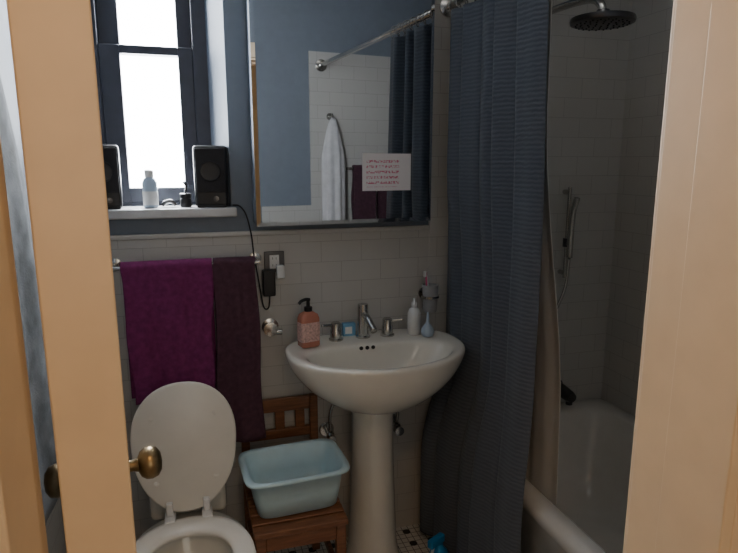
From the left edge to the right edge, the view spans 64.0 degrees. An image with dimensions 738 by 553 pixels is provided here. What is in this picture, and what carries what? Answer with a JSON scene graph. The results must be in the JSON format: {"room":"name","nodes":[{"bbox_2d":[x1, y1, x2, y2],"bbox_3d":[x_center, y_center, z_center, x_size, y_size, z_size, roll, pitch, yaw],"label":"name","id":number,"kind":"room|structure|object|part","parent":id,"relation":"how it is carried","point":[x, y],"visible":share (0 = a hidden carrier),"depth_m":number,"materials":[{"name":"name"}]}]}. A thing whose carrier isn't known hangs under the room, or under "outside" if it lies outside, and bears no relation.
{"room":"bathroom","nodes":[
{"label":"bathroom","id":0,"kind":"room"},
{"bbox_2d":[0,0,28,206],"bbox_3d":[-0.812,0.045,1.077,0.100,2.500,1.720,-3,11,-17],"label":"wall","id":1,"kind":"structure","parent":0,"point":[6,61],"depth_m":1.52,"materials":[{"name":"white paint"}]},
{"bbox_2d":[46,498,66,552],"bbox_3d":[-0.777,0.646,1.274,0.012,1.245,1.588,-3,11,-17],"label":"tile","id":2,"kind":"structure","parent":1,"relation":"attached to","point":[55,534],"depth_m":1.68,"materials":[{"name":"white tile"}]},
{"bbox_3d":[-0.759,-0.510,1.049,0.046,0.040,0.040,-3,11,-17],"label":"wall hook","id":3,"kind":"object","parent":1,"relation":"attached to","visible":0},
{"bbox_2d":[0,77,57,525],"bbox_3d":[-0.724,0.009,1.161,0.080,1.060,0.469,-3,11,-17],"label":"towel","id":4,"kind":"object","parent":3,"relation":"hanging from","point":[19,214],"visible":0.52,"depth_m":1.23,"materials":[{"name":"grey fabric"}]},
{"bbox_2d":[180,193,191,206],"bbox_3d":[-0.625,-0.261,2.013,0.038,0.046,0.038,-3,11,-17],"label":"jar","id":5,"kind":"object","parent":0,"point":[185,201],"depth_m":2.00,"materials":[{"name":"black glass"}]},
{"bbox_2d":[109,0,427,234],"bbox_3d":[-0.012,-0.193,2.302,2.360,2.500,0.200,-3,11,-17],"label":"wall","id":6,"kind":"structure","parent":0,"point":[225,20],"depth_m":2.00,"materials":[{"name":"blue paint"}]},
{"bbox_2d":[95,0,196,201],"bbox_3d":[-0.761,-0.706,2.033,0.300,0.890,0.050,-3,11,-17],"label":"window","id":7,"kind":"structure","parent":6,"relation":"in","point":[109,54],"depth_m":2.03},
{"bbox_3d":[-0.765,-0.952,1.998,0.300,0.393,0.023,-3,11,-17],"label":"sash","id":8,"kind":"part","parent":7,"relation":"part of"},
{"bbox_2d":[90,0,210,205],"bbox_3d":[-0.776,-0.723,2.028,0.430,0.955,0.065,-3,11,-17],"label":"frame","id":9,"kind":"object","parent":6,"relation":"attached to","point":[197,10],"visible":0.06,"depth_m":2.04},
{"bbox_2d":[108,205,236,219],"bbox_3d":[-0.732,-0.220,2.012,0.540,0.032,0.175,-3,11,-17],"label":"windowsill","id":10,"kind":"structure","parent":6,"relation":"attached to","point":[168,211],"depth_m":1.96,"materials":[{"name":"paint"}]},
{"bbox_2d":[102,144,122,208],"bbox_3d":[-0.870,-0.325,1.924,0.110,0.205,0.100,-6,12,-26],"label":"speaker","id":11,"kind":"object","parent":10,"relation":"on","point":[110,152],"visible":0.5,"depth_m":1.90},
{"bbox_3d":[-0.851,-0.337,1.882,0.094,0.145,0.005,-6,12,-26],"label":"grille panel","id":12,"kind":"part","parent":11,"relation":"part of","materials":[{"name":"black fabric"}]},
{"bbox_2d":[142,169,158,207],"bbox_3d":[-0.736,-0.296,1.982,0.049,0.126,0.049,-3,11,-17],"label":"lotion bottle","id":13,"kind":"object","parent":10,"relation":"on","point":[149,184],"visible":1,"depth_m":1.97,"materials":[{"name":"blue plastic"}]},
{"bbox_2d":[161,199,176,206],"bbox_3d":[-0.680,-0.251,2.007,0.053,0.026,0.030,-3,11,-17],"label":"hair clip","id":14,"kind":"object","parent":10,"relation":"on","point":[168,201],"visible":1,"depth_m":1.99,"materials":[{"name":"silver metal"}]},
{"bbox_2d":[180,181,191,206],"bbox_3d":[-0.625,-0.281,2.009,0.038,0.087,0.038,-3,11,-17],"label":"bottle","id":15,"kind":"object","parent":10,"relation":"on","point":[185,201],"visible":1,"depth_m":2.00,"materials":[{"name":"black plastic"}]},
{"bbox_2d":[192,145,228,207],"bbox_3d":[-0.537,-0.342,2.014,0.110,0.205,0.100,-2,11,-11],"label":"speaker","id":16,"kind":"object","parent":10,"relation":"on","point":[210,165],"visible":0.99,"depth_m":1.97},
{"bbox_3d":[-0.529,-0.353,1.968,0.094,0.145,0.005,-2,11,-11],"label":"grille panel","id":17,"kind":"part","parent":16,"relation":"part of","materials":[{"name":"black fabric"}]},
{"bbox_2d":[112,252,260,271],"bbox_3d":[-0.608,-0.043,1.978,0.501,0.044,0.090,-3,11,-17],"label":"towel rail","id":18,"kind":"object","parent":6,"relation":"attached to","point":[115,262],"visible":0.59,"depth_m":1.95,"materials":[{"name":"silver metal"}]},
{"bbox_2d":[120,258,215,404],"bbox_3d":[-0.654,0.179,1.958,0.284,0.471,0.064,-3,11,-17],"label":"bath towel","id":19,"kind":"object","parent":18,"relation":"hanging from","point":[169,304],"visible":0.93,"depth_m":1.94,"materials":[{"name":"purple fabric"}]},
{"bbox_2d":[212,256,265,442],"bbox_3d":[-0.451,0.258,2.040,0.167,0.656,0.058,-3,11,-17],"label":"bath towel","id":20,"kind":"object","parent":18,"relation":"hanging from","point":[238,333],"visible":0.95,"depth_m":2.02,"materials":[{"name":"purple fabric"}]},
{"bbox_2d":[232,204,270,309],"bbox_3d":[-0.411,-0.062,2.058,0.123,0.376,0.041,0,11,1],"label":"cord","id":21,"kind":"object","parent":6,"relation":"attached to","point":[233,204],"visible":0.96,"depth_m":2.06,"materials":[{"name":"black plastic"}]},
{"bbox_2d":[110,225,429,240],"bbox_3d":[-0.385,-0.153,2.076,1.288,0.018,0.020,-3,11,-17],"label":"trim","id":22,"kind":"structure","parent":6,"relation":"attached to","point":[406,227],"depth_m":2.07,"materials":[{"name":"tile"}]},
{"bbox_2d":[111,230,428,540],"bbox_3d":[-0.386,0.466,2.201,1.288,1.245,0.011,-3,11,-17],"label":"tile","id":23,"kind":"structure","parent":6,"relation":"attached to","point":[383,270],"depth_m":2.20,"materials":[{"name":"white tile"}]},
{"bbox_2d":[262,318,282,336],"bbox_3d":[-0.348,0.186,2.121,0.068,0.060,0.059,-3,11,-17],"label":"toilet paper holder","id":24,"kind":"object","parent":6,"relation":"attached to","point":[270,325],"visible":1,"depth_m":2.10,"materials":[{"name":"silver metal"}]},
{"bbox_3d":[-0.332,0.195,2.113,0.042,0.030,0.026,-3,11,-17],"label":"arm","id":25,"kind":"part","parent":24,"relation":"part of","materials":[{"name":"silver metal"}]},
{"bbox_2d":[262,265,284,296],"bbox_3d":[-0.338,0.015,2.093,0.079,0.107,0.036,-3,11,-17],"label":"power adapter","id":26,"kind":"object","parent":6,"relation":"attached to","point":[268,275],"visible":1,"depth_m":2.08,"materials":[{"name":"black plastic"}]},
{"bbox_2d":[264,251,283,271],"bbox_3d":[-0.337,-0.053,2.104,0.072,0.075,0.009,-3,11,-17],"label":"power outlet","id":27,"kind":"object","parent":6,"relation":"attached to","point":[271,258],"visible":0.75,"depth_m":2.10,"materials":[{"name":"silver metal"}]},
{"bbox_2d":[269,255,278,268],"bbox_3d":[-0.337,-0.052,2.101,0.034,0.049,0.003,-3,11,-17],"label":"receptacle","id":28,"kind":"object","parent":27,"relation":"attached to","point":[273,259],"depth_m":2.10,"materials":[{"name":"white plastic"}]},
{"bbox_2d":[245,0,434,226],"bbox_3d":[-0.086,-0.601,2.025,0.635,0.832,0.126,-3,11,-17],"label":"mirror","id":29,"kind":"object","parent":6,"relation":"attached to","point":[331,83],"visible":1,"depth_m":1.98,"materials":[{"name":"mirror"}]},
{"bbox_2d":[362,153,410,190],"bbox_3d":[0.063,-0.366,2.073,0.182,0.128,0.001,-4,12,-20],"label":"paper note","id":30,"kind":"object","parent":29,"relation":"attached to","point":[380,172],"visible":1,"depth_m":2.07,"materials":[{"name":"white paper"}]},
{"bbox_2d":[418,271,438,312],"bbox_3d":[0.227,0.052,2.251,0.068,0.159,0.102,-3,11,-17],"label":"toothbrush holder","id":31,"kind":"object","parent":6,"relation":"attached to","point":[428,292],"visible":1,"depth_m":2.22,"materials":[{"name":"silver metal"}]},
{"bbox_2d":[439,0,466,16],"bbox_3d":[0.514,-0.824,1.384,0.068,0.068,1.572,-3,11,-17],"label":"curtain rod","id":32,"kind":"object","parent":6,"relation":"attached to","point":[444,9],"visible":0.73,"depth_m":2.10,"materials":[{"name":"silver metal"}]},
{"bbox_3d":[0.514,-0.824,1.384,0.025,0.025,1.571,-3,11,-17],"label":"rod","id":33,"kind":"part","parent":32,"relation":"part of","materials":[{"name":"silver metal"}]},
{"bbox_2d":[448,0,476,11],"bbox_3d":[0.377,-0.902,1.827,0.048,0.056,0.526,-3,11,-17],"label":"curtain rings","id":34,"kind":"object","parent":32,"relation":"hanging from","point":[450,0],"visible":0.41,"depth_m":2.02,"materials":[{"name":"silver metal"}]},
{"bbox_2d":[420,0,548,552],"bbox_3d":[0.371,0.098,1.962,0.132,1.960,0.646,-5,12,-23],"label":"shower curtain","id":35,"kind":"object","parent":32,"relation":"hanging from","point":[475,443],"visible":0.98,"depth_m":1.90,"materials":[{"name":"fabric"}]},
{"bbox_2d":[526,0,560,505],"bbox_3d":[0.479,-0.008,1.981,0.098,1.760,0.531,-3,11,-17],"label":"curtain liner","id":36,"kind":"object","parent":32,"relation":"hanging from","point":[543,455],"depth_m":1.87,"materials":[{"name":"white plastic"}]},
{"bbox_2d":[426,0,632,414],"bbox_3d":[0.635,-0.062,2.415,0.848,2.200,0.014,-3,11,-17],"label":"shower tile","id":37,"kind":"structure","parent":6,"relation":"attached to","point":[588,73],"depth_m":2.38,"materials":[{"name":"white tile"}]},
{"bbox_2d":[557,187,579,309],"bbox_3d":[0.757,-0.079,2.385,0.147,0.556,0.107,-3,11,-17],"label":"shower","id":38,"kind":"object","parent":6,"relation":"attached to","point":[568,240],"visible":0.75,"depth_m":2.38,"materials":[{"name":"silver metal"}]},
{"bbox_3d":[0.806,-0.176,2.401,0.016,0.370,0.016,-3,11,-17],"label":"rail","id":39,"kind":"part","parent":38,"relation":"part of","materials":[{"name":"silver metal"}]},
{"bbox_2d":[561,380,575,405],"bbox_3d":[0.828,0.490,2.510,0.072,0.081,0.122,-3,11,-17],"label":"tub spout","id":40,"kind":"object","parent":6,"relation":"attached to","point":[567,394],"visible":0.59,"depth_m":2.46,"materials":[{"name":"black metal"}]},
{"bbox_2d":[552,0,636,30],"bbox_3d":[0.620,-0.831,1.926,0.184,0.113,0.621,-3,11,-17],"label":"shower head","id":41,"kind":"object","parent":6,"relation":"attached to","point":[604,18],"visible":0.84,"depth_m":1.72},
{"bbox_3d":[0.608,-0.853,1.961,0.024,0.084,0.540,-3,11,-17],"label":"arm","id":42,"kind":"part","parent":41,"relation":"part of","materials":[{"name":"silver metal"}]},
{"bbox_2d":[601,0,673,415],"bbox_3d":[1.278,0.059,1.794,0.012,2.200,1.599,-3,11,-17],"label":"tile","id":43,"kind":"structure","parent":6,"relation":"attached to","point":[649,42],"depth_m":2.38,"materials":[{"name":"white tile"}]},
{"bbox_2d":[266,524,432,552],"bbox_3d":[0.239,1.216,1.738,2.360,0.050,1.920,-3,11,-17],"label":"floor","id":44,"kind":"structure","parent":0,"point":[410,539],"depth_m":2.36,"materials":[{"name":"tile"}]},
{"bbox_2d":[130,381,256,552],"bbox_3d":[-0.528,0.771,1.734,0.364,0.825,0.653,-3,11,-17],"label":"toilet","id":45,"kind":"object","parent":44,"relation":"on","point":[192,425],"visible":0.91,"depth_m":1.83,"materials":[{"name":"ceramic"}]},
{"bbox_3d":[-0.576,0.531,1.849,0.315,0.405,0.024,-3,0,-17],"label":"lid","id":46,"kind":"part","parent":45,"relation":"part of","materials":[{"name":"plastic"}]},
{"bbox_3d":[-0.603,0.638,1.960,0.240,0.280,0.130,-3,11,-17],"label":"tank","id":47,"kind":"part","parent":45,"relation":"part of","materials":[{"name":"ceramic"}]},
{"bbox_3d":[-0.504,0.993,1.698,0.352,0.402,0.480,-3,11,-17],"label":"bowl","id":48,"kind":"part","parent":45,"relation":"part of","materials":[{"name":"ceramic"}]},
{"bbox_2d":[241,393,347,552],"bbox_3d":[-0.270,0.803,2.041,0.295,0.645,0.447,-3,11,-17],"label":"wooden chair","id":49,"kind":"object","parent":44,"relation":"on","point":[313,527],"visible":0.59,"depth_m":1.88,"materials":[{"name":"brown wood"}]},
{"bbox_2d":[238,438,349,518],"bbox_3d":[-0.250,0.674,1.960,0.342,0.137,0.256,-4,12,-20],"label":"plastic basin","id":50,"kind":"object","parent":49,"relation":"on","point":[286,479],"visible":1,"depth_m":1.96,"materials":[{"name":"blue plastic"}]},
{"bbox_2d":[285,328,464,552],"bbox_3d":[0.033,0.673,2.116,0.629,0.872,0.467,-3,11,-17],"label":"pedestal sink","id":51,"kind":"object","parent":44,"relation":"on","point":[374,378],"visible":0.93,"depth_m":2.09,"materials":[{"name":"ceramic"}]},
{"bbox_2d":[297,298,319,348],"bbox_3d":[-0.210,0.157,2.037,0.074,0.172,0.052,-7,13,-31],"label":"hand soap bottle","id":52,"kind":"object","parent":51,"relation":"on","point":[308,323],"visible":1,"depth_m":2.02,"materials":[{"name":"orange plastic"}]},
{"bbox_3d":[-0.139,0.609,2.204,0.036,0.036,0.028,-3,11,-17],"label":"valve handle","id":53,"kind":"part","parent":51,"relation":"part of","materials":[{"name":"silver metal"}]},
{"bbox_2d":[342,322,355,335],"bbox_3d":[-0.075,0.194,2.176,0.048,0.048,0.026,-3,11,-17],"label":"soap box","id":54,"kind":"object","parent":51,"relation":"on","point":[348,328],"visible":0.94,"depth_m":2.17,"materials":[{"name":"blue plastic"}]},
{"bbox_2d":[321,303,402,341],"bbox_3d":[-0.017,0.166,2.115,0.308,0.125,0.124,-3,11,-17],"label":"widespread faucet","id":55,"kind":"object","parent":51,"relation":"on","point":[365,323],"visible":1,"depth_m":2.13,"materials":[{"name":"silver metal"}]},
{"bbox_3d":[-0.143,0.175,2.101,0.059,0.018,0.011,-7,13,-33],"label":"lever","id":56,"kind":"part","parent":55,"relation":"part of","materials":[{"name":"silver metal"}]},
{"bbox_3d":[-0.119,0.195,2.121,0.052,0.066,0.052,-3,11,-17],"label":"handle","id":57,"kind":"part","parent":55,"relation":"part of","materials":[{"name":"silver metal"}]},
{"bbox_3d":[-0.022,0.160,2.149,0.054,0.125,0.054,-3,11,-17],"label":"spout","id":58,"kind":"part","parent":55,"relation":"part of","materials":[{"name":"silver metal"}]},
{"bbox_3d":[0.000,0.161,2.105,0.026,0.068,0.097,-5,12,-26],"label":"spout","id":59,"kind":"part","parent":55,"relation":"part of","materials":[{"name":"silver metal"}]},
{"bbox_3d":[0.068,0.184,2.177,0.052,0.066,0.052,-3,11,-17],"label":"handle","id":60,"kind":"part","parent":55,"relation":"part of","materials":[{"name":"silver metal"}]},
{"bbox_3d":[0.096,0.161,2.172,0.059,0.019,0.011,0,11,0],"label":"lever","id":61,"kind":"part","parent":55,"relation":"part of","materials":[{"name":"silver metal"}]},
{"bbox_2d":[285,328,464,414],"bbox_3d":[0.034,0.355,2.049,0.632,0.226,0.458,-3,11,-17],"label":"basin","id":62,"kind":"object","parent":51,"relation":"in","point":[377,374],"depth_m":1.92,"materials":[{"name":"ceramic"}]},
{"bbox_3d":[0.115,0.594,2.280,0.036,0.036,0.028,-3,11,-17],"label":"valve handle","id":63,"kind":"part","parent":51,"relation":"part of","materials":[{"name":"silver metal"}]},
{"bbox_2d":[407,298,420,335],"bbox_3d":[0.167,0.147,2.184,0.048,0.137,0.048,-3,11,-17],"label":"squeeze bottle","id":64,"kind":"object","parent":51,"relation":"on","point":[414,315],"visible":1,"depth_m":2.17,"materials":[{"name":"white plastic"}]},
{"bbox_2d":[421,312,433,336],"bbox_3d":[0.214,0.175,2.157,0.049,0.094,0.049,-3,11,-17],"label":"syringe","id":65,"kind":"object","parent":51,"relation":"on","point":[427,330],"visible":1,"depth_m":2.15,"materials":[{"name":"blue plastic"}]},
{"bbox_2d":[427,532,447,552],"bbox_3d":[0.246,1.018,2.124,0.080,0.190,0.095,11,15,43],"label":"spray bottle","id":66,"kind":"object","parent":44,"relation":"on","point":[435,544],"visible":1,"depth_m":2.10,"materials":[{"name":"blue plastic"}]},
{"bbox_2d":[521,398,634,552],"bbox_3d":[0.903,0.930,1.847,0.768,0.470,1.568,-3,11,-17],"label":"bathtub","id":67,"kind":"object","parent":44,"relation":"on","point":[596,435],"visible":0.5,"depth_m":2.42,"materials":[{"name":"ceramic"}]},
{"bbox_3d":[0.225,0.144,0.567,2.940,2.500,0.120,-3,11,-17],"label":"wall","id":68,"kind":"structure","parent":0,"visible":0},
{"bbox_2d":[0,138,48,552],"bbox_3d":[-0.253,0.394,0.461,0.032,2.050,0.130,-3,11,-17],"label":"trim","id":69,"kind":"structure","parent":68,"relation":"attached to","point":[22,519],"depth_m":0.39,"materials":[{"name":"beige paint"}]},
{"bbox_2d":[6,0,161,552],"bbox_3d":[-0.348,0.329,0.784,0.180,2.035,0.560,-5,12,-24],"label":"door","id":70,"kind":"structure","parent":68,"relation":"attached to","point":[52,41],"depth_m":0.46,"materials":[{"name":"beige paint"}]},
{"bbox_3d":[-0.491,0.328,0.957,0.063,0.055,0.055,-5,12,-25],"label":"knob","id":71,"kind":"part","parent":70,"relation":"part of","materials":[{"name":"gold metal"}]},
{"bbox_3d":[-0.385,0.319,1.006,0.063,0.055,0.055,-5,12,-24],"label":"knob","id":72,"kind":"part","parent":70,"relation":"part of","materials":[{"name":"gold metal"}]},
{"bbox_2d":[623,0,737,552],"bbox_3d":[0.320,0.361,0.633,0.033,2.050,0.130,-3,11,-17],"label":"trim","id":73,"kind":"structure","parent":68,"relation":"attached to","point":[684,496],"depth_m":0.56,"materials":[{"name":"beige paint"}]}
]}

